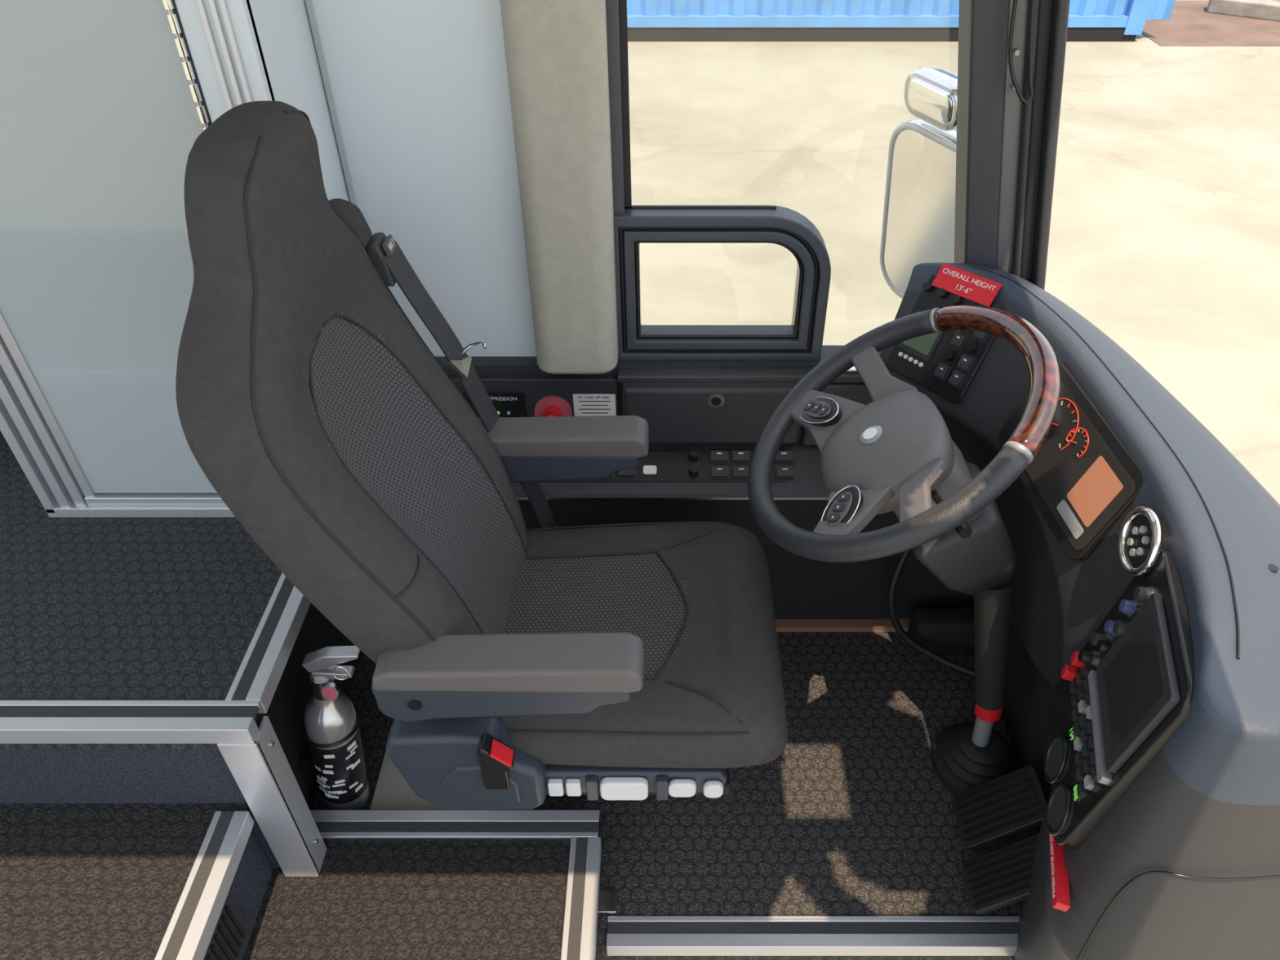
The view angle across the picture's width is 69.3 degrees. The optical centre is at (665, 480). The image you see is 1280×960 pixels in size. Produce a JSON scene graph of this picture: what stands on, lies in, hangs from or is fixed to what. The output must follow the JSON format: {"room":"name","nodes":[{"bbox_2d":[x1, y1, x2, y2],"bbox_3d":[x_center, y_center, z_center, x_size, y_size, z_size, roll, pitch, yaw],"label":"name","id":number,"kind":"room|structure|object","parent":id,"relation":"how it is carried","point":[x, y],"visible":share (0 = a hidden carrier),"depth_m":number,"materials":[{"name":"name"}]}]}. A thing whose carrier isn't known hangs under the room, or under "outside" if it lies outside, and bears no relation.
{"room":"bus driver's cab","nodes":[
{"label":"bus driver's cab","id":0,"kind":"room"},
{"bbox_2d":[0,430,6,442],"bbox_3d":[-2.160,-0.130,1.854,2.080,0.100,0.050,0,39,0],"label":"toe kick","id":1,"kind":"object","parent":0,"point":[2,439],"depth_m":1.86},
{"bbox_2d":[0,442,282,749],"bbox_3d":[-1.907,0.126,1.660,2.585,0.050,0.795,0,39,0],"label":"floor","id":2,"kind":"structure","parent":0,"point":[91,608],"depth_m":1.52,"materials":[{"name":"grey rubber"}]},
{"bbox_2d":[0,706,258,719],"bbox_3d":[-1.900,0.342,1.359,2.600,0.007,0.020,0,39,0],"label":"strip","id":3,"kind":"object","parent":2,"relation":"on","point":[5,711],"visible":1,"depth_m":1.36,"materials":[{"name":"grey"}]},
{"bbox_2d":[0,716,259,743],"bbox_3d":[-1.900,0.365,1.350,2.600,0.034,0.023,0,39,0],"label":"rail","id":4,"kind":"object","parent":2,"relation":"attached to","point":[13,730],"visible":1,"depth_m":1.34,"materials":[{"name":"silver metal"}]},
{"bbox_2d":[0,700,261,707],"bbox_3d":[-1.900,0.332,1.370,2.600,0.008,0.010,0,39,0],"label":"rail","id":5,"kind":"object","parent":2,"relation":"on","point":[2,703],"visible":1,"depth_m":1.37,"materials":[{"name":"silver metal"}]},
{"bbox_2d":[0,0,349,517],"bbox_3d":[-0.828,-0.673,1.234,0.595,1.726,0.238,0,39,0],"label":"partition panel","id":6,"kind":"object","parent":2,"relation":"on","point":[104,104],"visible":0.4,"depth_m":1.35,"materials":[{"name":"white laminate"}]},
{"bbox_2d":[225,573,286,700],"bbox_3d":[-0.648,0.187,1.547,0.010,0.008,0.447,0,39,0],"label":"rail","id":7,"kind":"object","parent":2,"relation":"on","point":[261,625],"visible":0.52,"depth_m":1.46,"materials":[{"name":"silver metal"}]},
{"bbox_2d":[231,577,293,700],"bbox_3d":[-0.633,0.187,1.547,0.020,0.007,0.447,0,39,0],"label":"strip","id":8,"kind":"object","parent":2,"relation":"on","point":[242,690],"visible":0.48,"depth_m":1.46,"materials":[{"name":"grey"}]},
{"bbox_2d":[245,585,311,713],"bbox_3d":[-0.612,0.197,1.555,0.023,0.034,0.447,0,39,0],"label":"rail","id":9,"kind":"object","parent":2,"relation":"on","point":[263,688],"visible":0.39,"depth_m":1.45,"materials":[{"name":"silver metal"}]},
{"bbox_2d":[0,603,362,867],"bbox_3d":[-1.930,0.343,1.844,2.540,0.529,0.785,0,39,0],"label":"step riser","id":10,"kind":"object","parent":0,"point":[26,775],"depth_m":1.46,"materials":[{"name":"carpet"}]},
{"bbox_2d":[242,813,600,959],"bbox_3d":[-0.410,1.086,1.228,0.580,0.163,1.320,0,39,0],"label":"platform","id":11,"kind":"object","parent":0,"point":[370,899],"depth_m":1.57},
{"bbox_2d":[0,803,273,959],"bbox_3d":[-1.933,0.979,1.073,2.535,0.205,1.215,0,39,0],"label":"step","id":12,"kind":"structure","parent":11,"relation":"on","point":[78,881],"depth_m":1.40,"materials":[{"name":"carpet"}]},
{"bbox_2d":[154,810,222,959],"bbox_3d":[-0.707,0.907,1.004,0.010,0.008,1.200,0,39,0],"label":"rail","id":13,"kind":"object","parent":12,"relation":"on","point":[177,912],"visible":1,"depth_m":1.37,"materials":[{"name":"silver metal"}]},
{"bbox_2d":[176,810,254,959],"bbox_3d":[-0.670,0.917,1.012,0.023,0.034,1.200,0,39,0],"label":"trim","id":14,"kind":"structure","parent":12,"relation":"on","point":[196,942],"depth_m":1.37,"materials":[{"name":"silver metal"}]},
{"bbox_2d":[203,892,249,959],"bbox_3d":[-0.676,0.786,1.325,0.008,0.122,0.350,0,39,0],"label":"vent","id":15,"kind":"object","parent":12,"relation":"attached to","point":[229,935],"depth_m":1.43,"materials":[{"name":"black plastic"}]},
{"bbox_2d":[217,715,326,876],"bbox_3d":[-0.625,0.519,1.492,0.061,0.384,0.052,0,39,0],"label":"trim post","id":16,"kind":"object","parent":11,"relation":"on","point":[261,770],"visible":1,"depth_m":1.46,"materials":[{"name":"silver metal"}]},
{"bbox_2d":[309,809,599,826],"bbox_3d":[-0.390,0.622,1.690,0.540,0.034,0.023,0,39,0],"label":"rail","id":17,"kind":"object","parent":11,"relation":"attached to","point":[318,815],"visible":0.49,"depth_m":1.68,"materials":[{"name":"silver metal"}]},
{"bbox_2d":[319,831,598,838],"bbox_3d":[-0.390,0.635,1.654,0.540,0.008,0.010,0,39,0],"label":"rail","id":18,"kind":"object","parent":11,"relation":"on","point":[324,834],"visible":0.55,"depth_m":1.65,"materials":[{"name":"silver metal"}]},
{"bbox_2d":[560,836,576,959],"bbox_3d":[-0.163,1.041,1.159,0.010,0.008,1.270,0,39,0],"label":"rail","id":19,"kind":"object","parent":11,"relation":"on","point":[573,840],"visible":1,"depth_m":1.56,"materials":[{"name":"silver metal"}]},
{"bbox_2d":[579,836,601,959],"bbox_3d":[-0.127,1.051,1.167,0.023,0.034,1.270,0,39,0],"label":"rail","id":20,"kind":"object","parent":11,"relation":"attached to","point":[590,906],"visible":1,"depth_m":1.56,"materials":[{"name":"silver metal"}]},
{"bbox_2d":[304,0,880,439],"bbox_3d":[-0.100,-0.743,1.337,1.120,1.750,0.070,0,39,0],"label":"wall","id":21,"kind":"structure","parent":0,"point":[420,91],"depth_m":1.51,"materials":[{"name":"white plastic"}]},
{"bbox_2d":[305,0,357,206],"bbox_3d":[-0.524,-0.815,1.266,0.007,1.548,0.008,0,39,0],"label":"joint","id":22,"kind":"object","parent":21,"relation":"attached to","point":[309,6],"depth_m":1.44,"materials":[{"name":"grey metal"}]},
{"bbox_2d":[499,0,617,373],"bbox_3d":[-0.162,-0.819,1.268,0.148,1.500,0.160,0,39,0],"label":"pillar","id":23,"kind":"structure","parent":21,"relation":"attached to","point":[556,51],"depth_m":1.45,"materials":[{"name":"beige plastic"}]},
{"bbox_2d":[605,0,624,213],"bbox_3d":[-0.081,-0.661,1.427,0.022,1.090,0.045,0,39,0],"label":"frame","id":24,"kind":"object","parent":21,"relation":"attached to","point":[611,6],"visible":0.4,"depth_m":1.46,"materials":[{"name":"grey metal"}]},
{"bbox_2d":[448,374,898,546],"bbox_3d":[-0.055,-0.022,1.814,1.210,0.372,0.118,0,39,0],"label":"console","id":25,"kind":"object","parent":21,"relation":"attached to","point":[704,437],"visible":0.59,"depth_m":1.79,"materials":[{"name":"grey plastic"}]},
{"bbox_2d":[643,465,656,475],"bbox_3d":[-0.030,-0.019,1.796,0.026,0.011,0.018,0,39,0],"label":"switch","id":26,"kind":"object","parent":25,"relation":"attached to","point":[647,469],"depth_m":1.79,"materials":[{"name":"white plastic"}]},
{"bbox_2d":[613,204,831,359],"bbox_3d":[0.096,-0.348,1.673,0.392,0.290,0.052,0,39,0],"label":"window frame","id":27,"kind":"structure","parent":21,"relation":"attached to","point":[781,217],"depth_m":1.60,"materials":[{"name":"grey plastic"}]},
{"bbox_2d":[618,226,818,351],"bbox_3d":[0.096,-0.349,1.674,0.336,0.234,0.050,0,39,0],"label":"frame","id":28,"kind":"object","parent":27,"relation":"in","point":[630,236],"depth_m":1.65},
{"bbox_2d":[634,240,804,337],"bbox_3d":[0.096,-0.352,1.678,0.300,0.198,0.040,0,39,0],"label":"slider gasket","id":29,"kind":"object","parent":28,"relation":"attached to","point":[791,331],"depth_m":1.72,"materials":[{"name":"black rubber"}]},
{"bbox_2d":[845,366,857,372],"bbox_3d":[0.348,-0.220,1.710,0.127,0.041,0.027,0,39,0],"label":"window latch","id":30,"kind":"structure","parent":27,"relation":"attached to","point":[853,369],"depth_m":1.71,"materials":[{"name":"silver metal"}]},
{"bbox_2d":[617,367,863,382],"bbox_3d":[0.190,-0.213,1.747,0.560,0.016,0.090,0,39,0],"label":"sill","id":31,"kind":"structure","parent":21,"relation":"attached to","point":[624,375],"depth_m":1.71,"materials":[{"name":"grey plastic"}]},
{"bbox_3d":[0.255,-0.666,1.433,0.690,1.090,0.004,0,39,0],"label":"glass","id":32,"kind":"object","parent":21,"relation":"attached to","visible":0},
{"bbox_2d":[618,0,631,208],"bbox_3d":[-0.064,-0.774,1.337,0.012,0.800,0.005,0,39,0],"label":"frit","id":33,"kind":"object","parent":32,"relation":"attached to","point":[622,3],"visible":1,"depth_m":1.47,"materials":[{"name":"black paint"}]},
{"bbox_2d":[624,205,776,208],"bbox_3d":[0.060,-0.465,1.591,0.260,0.010,0.005,0,39,0],"label":"band","id":34,"kind":"object","parent":32,"relation":"attached to","point":[633,206],"visible":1,"depth_m":1.59,"materials":[{"name":"black rubber"}]},
{"bbox_2d":[311,631,1037,959],"bbox_3d":[0.040,0.574,1.869,1.520,0.060,0.740,0,39,0],"label":"floor","id":35,"kind":"structure","parent":0,"point":[854,816],"depth_m":1.75,"materials":[{"name":"black rubber"}]},
{"bbox_2d":[297,645,369,809],"bbox_3d":[-0.584,0.444,1.640,0.176,0.435,0.098,0,39,0],"label":"fire extinguisher","id":36,"kind":"object","parent":35,"relation":"on","point":[331,727],"visible":0.97,"depth_m":1.60,"materials":[{"name":"grey metal"}]},
{"bbox_2d":[316,775,325,783],"bbox_3d":[-0.622,0.541,1.671,0.021,0.009,0.002,22,44,25],"label":"print","id":37,"kind":"object","parent":36,"relation":"on","point":[321,779],"depth_m":1.67,"materials":[{"name":"white paint"}]},
{"bbox_2d":[322,769,333,773],"bbox_3d":[-0.599,0.519,1.644,0.019,0.009,0.001,4,40,5],"label":"print","id":38,"kind":"object","parent":36,"relation":"attached to","point":[324,771],"depth_m":1.64,"materials":[{"name":"white paint"}]},
{"bbox_2d":[324,764,333,768],"bbox_3d":[-0.594,0.505,1.633,0.014,0.007,0.001,0,39,0],"label":"print","id":39,"kind":"object","parent":36,"relation":"on","point":[326,766],"depth_m":1.63,"materials":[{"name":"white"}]},
{"bbox_2d":[324,754,334,758],"bbox_3d":[-0.586,0.482,1.614,0.017,0.009,0.001,-3,40,-4],"label":"print","id":40,"kind":"object","parent":36,"relation":"attached to","point":[326,756],"depth_m":1.61,"materials":[{"name":"white paint"}]},
{"bbox_2d":[326,795,338,798],"bbox_3d":[-0.609,0.580,1.695,0.022,0.007,0.001,5,40,6],"label":"print","id":41,"kind":"object","parent":36,"relation":"on","point":[327,796],"depth_m":1.69,"materials":[{"name":"white paint"}]},
{"bbox_2d":[332,790,342,793],"bbox_3d":[-0.597,0.568,1.685,0.018,0.006,0.001,-3,40,-4],"label":"print","id":42,"kind":"object","parent":36,"relation":"on","point":[333,791],"depth_m":1.68,"materials":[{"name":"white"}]},
{"bbox_2d":[332,782,345,786],"bbox_3d":[-0.590,0.551,1.672,0.022,0.005,0.001,-8,40,-9],"label":"print","id":43,"kind":"object","parent":36,"relation":"on","point":[334,784],"depth_m":1.67,"materials":[{"name":"white paint"}]},
{"bbox_2d":[334,779,345,783],"bbox_3d":[-0.586,0.542,1.666,0.017,0.007,0.001,-10,41,-12],"label":"print","id":44,"kind":"object","parent":36,"relation":"on","point":[336,781],"depth_m":1.67,"materials":[{"name":"white paint"}]},
{"bbox_2d":[345,751,355,759],"bbox_3d":[-0.558,0.488,1.640,0.002,0.005,0.020,27,47,29],"label":"print","id":45,"kind":"object","parent":36,"relation":"on","point":[349,755],"depth_m":1.64,"materials":[{"name":"white paint"}]},
{"bbox_2d":[346,740,355,751],"bbox_3d":[-0.552,0.468,1.629,0.002,0.010,0.019,21,44,24],"label":"print","id":46,"kind":"object","parent":36,"relation":"on","point":[351,744],"depth_m":1.63,"materials":[{"name":"white paint"}]},
{"bbox_2d":[349,782,357,788],"bbox_3d":[-0.570,0.558,1.692,0.016,0.006,0.002,-32,49,-33],"label":"print","id":47,"kind":"object","parent":36,"relation":"attached to","point":[352,784],"depth_m":1.69,"materials":[{"name":"white paint"}]},
{"bbox_2d":[351,758,359,769],"bbox_3d":[-0.557,0.511,1.666,0.002,0.009,0.021,20,43,23],"label":"print","id":48,"kind":"object","parent":36,"relation":"attached to","point":[355,763],"depth_m":1.67,"materials":[{"name":"white paint"}]},
{"bbox_2d":[355,782,363,792],"bbox_3d":[-0.566,0.569,1.711,0.011,0.008,0.015,0,39,0],"label":"print","id":49,"kind":"object","parent":36,"relation":"attached to","point":[359,786],"depth_m":1.71,"materials":[{"name":"white paint"}]},
{"bbox_2d":[369,718,445,809],"bbox_3d":[-0.440,0.497,1.913,0.240,0.004,0.475,0,39,0],"label":"panel","id":50,"kind":"object","parent":35,"relation":"on","point":[393,791],"visible":0.07,"depth_m":1.78,"materials":[{"name":"beige plastic"}]},
{"bbox_2d":[175,100,787,809],"bbox_3d":[-0.180,0.101,1.398,0.731,1.270,0.561,0,39,0],"label":"seat","id":51,"kind":"object","parent":35,"relation":"on","point":[517,668],"visible":1,"depth_m":1.27,"materials":[{"name":"fabric"}]},
{"bbox_2d":[328,198,558,529],"bbox_3d":[-0.357,-0.136,1.527,0.316,0.671,0.058,-1,39,-2],"label":"belt","id":52,"kind":"object","parent":51,"relation":"attached to","point":[384,253],"visible":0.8,"depth_m":1.43,"materials":[{"name":"fabric"}]},
{"bbox_2d":[495,522,787,768],"bbox_3d":[-0.095,0.253,1.528,0.560,0.134,0.477,0,39,0],"label":"cushion","id":53,"kind":"object","parent":51,"relation":"on","point":[697,597],"depth_m":1.46,"materials":[{"name":"fabric"}]},
{"bbox_2d":[597,889,617,915],"bbox_3d":[-0.102,0.737,1.615,0.033,0.012,0.040,0,39,0],"label":"bracket","id":54,"kind":"object","parent":35,"relation":"on","point":[607,899],"visible":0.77,"depth_m":1.61,"materials":[{"name":"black metal"}]},
{"bbox_2d":[605,933,1017,955],"bbox_3d":[0.260,0.792,1.577,0.720,0.034,0.023,0,39,0],"label":"trim","id":55,"kind":"structure","parent":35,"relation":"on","point":[617,944],"depth_m":1.57,"materials":[{"name":"silver metal"}]},
{"bbox_2d":[606,921,1018,933],"bbox_3d":[0.260,0.768,1.586,0.720,0.007,0.020,0,39,0],"label":"strip","id":56,"kind":"object","parent":35,"relation":"on","point":[613,927],"visible":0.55,"depth_m":1.58,"materials":[{"name":"grey"}]},
{"bbox_2d":[607,915,1019,922],"bbox_3d":[0.260,0.758,1.597,0.720,0.008,0.010,0,39,0],"label":"rail","id":57,"kind":"object","parent":35,"relation":"on","point":[610,918],"visible":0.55,"depth_m":1.59,"materials":[{"name":"silver metal"}]},
{"bbox_2d":[930,722,1022,795],"bbox_3d":[0.613,0.533,1.809,0.170,0.080,0.170,0,39,0],"label":"boot","id":58,"kind":"object","parent":35,"relation":"on","point":[961,765],"visible":0.77,"depth_m":1.78,"materials":[{"name":"black rubber"}]},
{"bbox_2d":[971,715,993,746],"bbox_3d":[0.604,0.465,1.757,0.044,0.192,0.037,0,39,0],"label":"shaft","id":59,"kind":"object","parent":58,"relation":"in","point":[982,730],"depth_m":1.75,"materials":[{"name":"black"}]},
{"bbox_2d":[973,576,1014,710],"bbox_3d":[0.569,0.283,1.623,0.115,0.311,0.063,15,42,18],"label":"shaft cover","id":60,"kind":"object","parent":58,"relation":"on","point":[993,606],"visible":0.73,"depth_m":1.59,"materials":[{"name":"black plastic"}]},
{"bbox_2d":[911,462,1017,595],"bbox_3d":[0.469,0.085,1.474,0.182,0.194,0.150,0,39,0],"label":"shroud","id":61,"kind":"object","parent":60,"relation":"attached to","point":[984,560],"visible":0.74,"depth_m":1.41,"materials":[{"name":"grey plastic"}]},
{"bbox_2d":[893,440,984,542],"bbox_3d":[0.399,0.002,1.406,0.161,0.167,0.130,0,39,0],"label":"shroud","id":62,"kind":"object","parent":61,"relation":"attached to","point":[960,475],"visible":0.2,"depth_m":1.34,"materials":[{"name":"grey plastic"}]},
{"bbox_2d":[747,305,1060,562],"bbox_3d":[0.325,-0.078,1.340,0.398,0.290,0.477,0,39,0],"label":"steering wheel","id":63,"kind":"object","parent":62,"relation":"attached to","point":[887,454],"visible":1,"depth_m":1.30,"materials":[{"name":"grey leather"}]},
{"bbox_2d":[930,489,943,504],"bbox_3d":[0.389,0.032,1.308,0.012,0.045,0.134,-4,40,-4],"label":"stalk","id":64,"kind":"object","parent":62,"relation":"attached to","point":[937,499],"visible":0.16,"depth_m":1.32,"materials":[{"name":"black plastic"}]},
{"bbox_2d":[955,521,972,538],"bbox_3d":[0.397,0.060,1.247,0.018,0.026,0.044,-3,40,-4],"label":"stalk tip","id":65,"kind":"object","parent":64,"relation":"attached to","point":[964,531],"visible":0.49,"depth_m":1.23,"materials":[{"name":"black plastic"}]},
{"bbox_2d":[974,702,1003,722],"bbox_3d":[0.602,0.418,1.720,0.051,0.044,0.049,0,39,0],"label":"red collar","id":66,"kind":"object","parent":60,"relation":"attached to","point":[988,716],"visible":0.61,"depth_m":1.71,"materials":[{"name":"red paint"}]},
{"bbox_2d":[951,764,1048,915],"bbox_3d":[0.610,0.631,1.625,0.180,0.134,0.220,0,39,0],"label":"foot pedals","id":67,"kind":"object","parent":35,"relation":"on","point":[1012,803],"visible":0.77,"depth_m":1.62,"materials":[{"name":"black rubber"}]},
{"bbox_2d":[880,262,1279,959],"bbox_3d":[0.722,0.291,1.525,0.591,0.961,1.025,-4,40,-5],"label":"dashboard","id":68,"kind":"object","parent":35,"relation":"on","point":[1143,686],"visible":0.9,"depth_m":1.15,"materials":[{"name":"grey plastic"}]},
{"bbox_2d":[931,262,1001,306],"bbox_3d":[0.503,-0.327,1.550,0.029,0.035,0.113,-30,48,-31],"label":"sticker","id":69,"kind":"object","parent":68,"relation":"on","point":[965,284],"visible":1,"depth_m":1.55,"materials":[{"name":"red paint"}]},
{"bbox_2d":[1047,738,1070,782],"bbox_3d":[0.534,0.376,1.232,0.039,0.064,0.060,10,40,12],"label":"vent","id":70,"kind":"object","parent":68,"relation":"attached to","point":[1059,749],"depth_m":1.22,"materials":[{"name":"grey plastic"}]},
{"bbox_2d":[1049,787,1073,835],"bbox_3d":[0.514,0.423,1.175,0.039,0.064,0.060,10,40,12],"label":"vent","id":71,"kind":"object","parent":68,"relation":"attached to","point":[1061,799],"depth_m":1.16,"materials":[{"name":"grey plastic"}]},
{"bbox_2d":[966,263,1239,659],"bbox_3d":[0.604,-0.093,1.276,0.097,0.051,0.823,-4,40,-5],"label":"seam","id":72,"kind":"object","parent":68,"relation":"attached to","point":[1202,563],"depth_m":1.20,"materials":[{"name":"black plastic"}]},
{"bbox_2d":[1267,564,1279,573],"bbox_3d":[0.700,0.093,1.078,0.012,0.003,0.040,0,39,0],"label":"screw","id":73,"kind":"object","parent":68,"relation":"attached to","point":[1272,568],"depth_m":1.07,"materials":[{"name":"black metal"}]},
{"bbox_2d":[762,546,973,618],"bbox_3d":[0.020,0.139,2.036,1.360,0.500,0.110,0,39,0],"label":"wall","id":74,"kind":"structure","parent":0,"point":[802,588],"depth_m":2.05,"materials":[{"name":"black plastic"}]},
{"bbox_2d":[774,618,910,631],"bbox_3d":[0.350,0.331,2.106,0.700,0.015,0.025,0,39,0],"label":"baseboard","id":75,"kind":"structure","parent":74,"relation":"attached to","point":[781,624],"depth_m":2.10,"materials":[{"name":"brown wood"}]},
{"bbox_2d":[954,0,1008,268],"bbox_3d":[0.438,-0.836,1.254,0.323,1.500,0.080,0,39,0],"label":"pillar","id":76,"kind":"structure","parent":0,"point":[983,24],"depth_m":1.45,"materials":[{"name":"grey plastic"}]},
{"bbox_2d":[995,0,1028,273],"bbox_3d":[0.480,-0.841,1.260,0.302,1.500,0.085,0,39,0],"label":"window pillar","id":77,"kind":"structure","parent":0,"point":[1012,113],"depth_m":1.46,"materials":[{"name":"grey metal"}]},
{"bbox_2d":[1013,48,1020,55],"bbox_3d":[0.519,-0.632,1.368,0.008,0.008,0.007,0,39,0],"label":"screw","id":78,"kind":"object","parent":77,"relation":"attached to","point":[1016,51],"visible":1,"depth_m":1.37,"materials":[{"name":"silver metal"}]},
{"bbox_2d":[1011,0,1039,277],"bbox_3d":[0.499,-0.836,1.254,0.280,1.500,0.100,0,39,0],"label":"seal","id":79,"kind":"object","parent":77,"relation":"attached to","point":[1026,115],"visible":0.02,"depth_m":1.46,"materials":[{"name":"black rubber"}]},
{"bbox_2d":[1008,0,1035,103],"bbox_3d":[0.515,-0.680,1.296,0.067,0.295,0.013,8,40,9],"label":"cable","id":80,"kind":"object","parent":79,"relation":"attached to","point":[1022,100],"depth_m":1.34,"materials":[{"name":"black rubber"}]},
{"bbox_2d":[1020,0,1053,283],"bbox_3d":[0.517,-0.843,1.262,0.293,1.500,0.100,0,39,0],"label":"pillar","id":81,"kind":"structure","parent":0,"point":[1046,6],"depth_m":1.45,"materials":[{"name":"black metal"}]},
{"bbox_2d":[1031,0,1070,289],"bbox_3d":[0.536,-0.833,1.250,0.286,1.500,0.110,0,39,0],"label":"seal","id":82,"kind":"object","parent":81,"relation":"attached to","point":[1060,7],"visible":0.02,"depth_m":1.43,"materials":[{"name":"grey plastic"}]},
{"label":"outside","id":83,"kind":"structure","parent":0,"visible":0},
{"bbox_2d":[1142,0,1279,46],"bbox_3d":[7.050,-5.102,10.303,3.900,0.005,2.000,0,39,0],"label":"ground","id":84,"kind":"structure","parent":83,"point":[1189,24],"depth_m":10.02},
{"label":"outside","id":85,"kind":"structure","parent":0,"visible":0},
{"bbox_2d":[627,33,1279,504],"bbox_3d":[5.000,-7.473,13.273,70.000,0.100,90.000,0,39,0],"label":"ground","id":86,"kind":"structure","parent":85,"point":[1164,236],"depth_m":6.61,"materials":[{"name":"beige sand"}]},
{"bbox_2d":[626,0,1175,41],"bbox_3d":[1.600,-6.244,9.728,7.200,2.500,2.240,0,39,0],"label":"shipping container","id":87,"kind":"object","parent":86,"relation":"on","point":[647,20],"visible":0.6,"depth_m":9.54,"materials":[{"name":"metal"}]},
{"bbox_2d":[1206,0,1279,21],"bbox_3d":[9.600,-4.067,8.921,8.087,0.160,0.243,23,45,25],"label":"kerb","id":88,"kind":"object","parent":86,"relation":"on","point":[1268,10],"visible":1,"depth_m":10.39,"materials":[{"name":"concrete"}]},
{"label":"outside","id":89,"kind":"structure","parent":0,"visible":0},
{"bbox_2d":[880,66,957,298],"bbox_3d":[0.567,-0.919,1.660,0.260,1.400,0.299,0,39,0],"label":"mirror","id":90,"kind":"object","parent":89,"point":[918,227],"visible":0.39,"depth_m":1.92,"materials":[{"name":"silver metal"}]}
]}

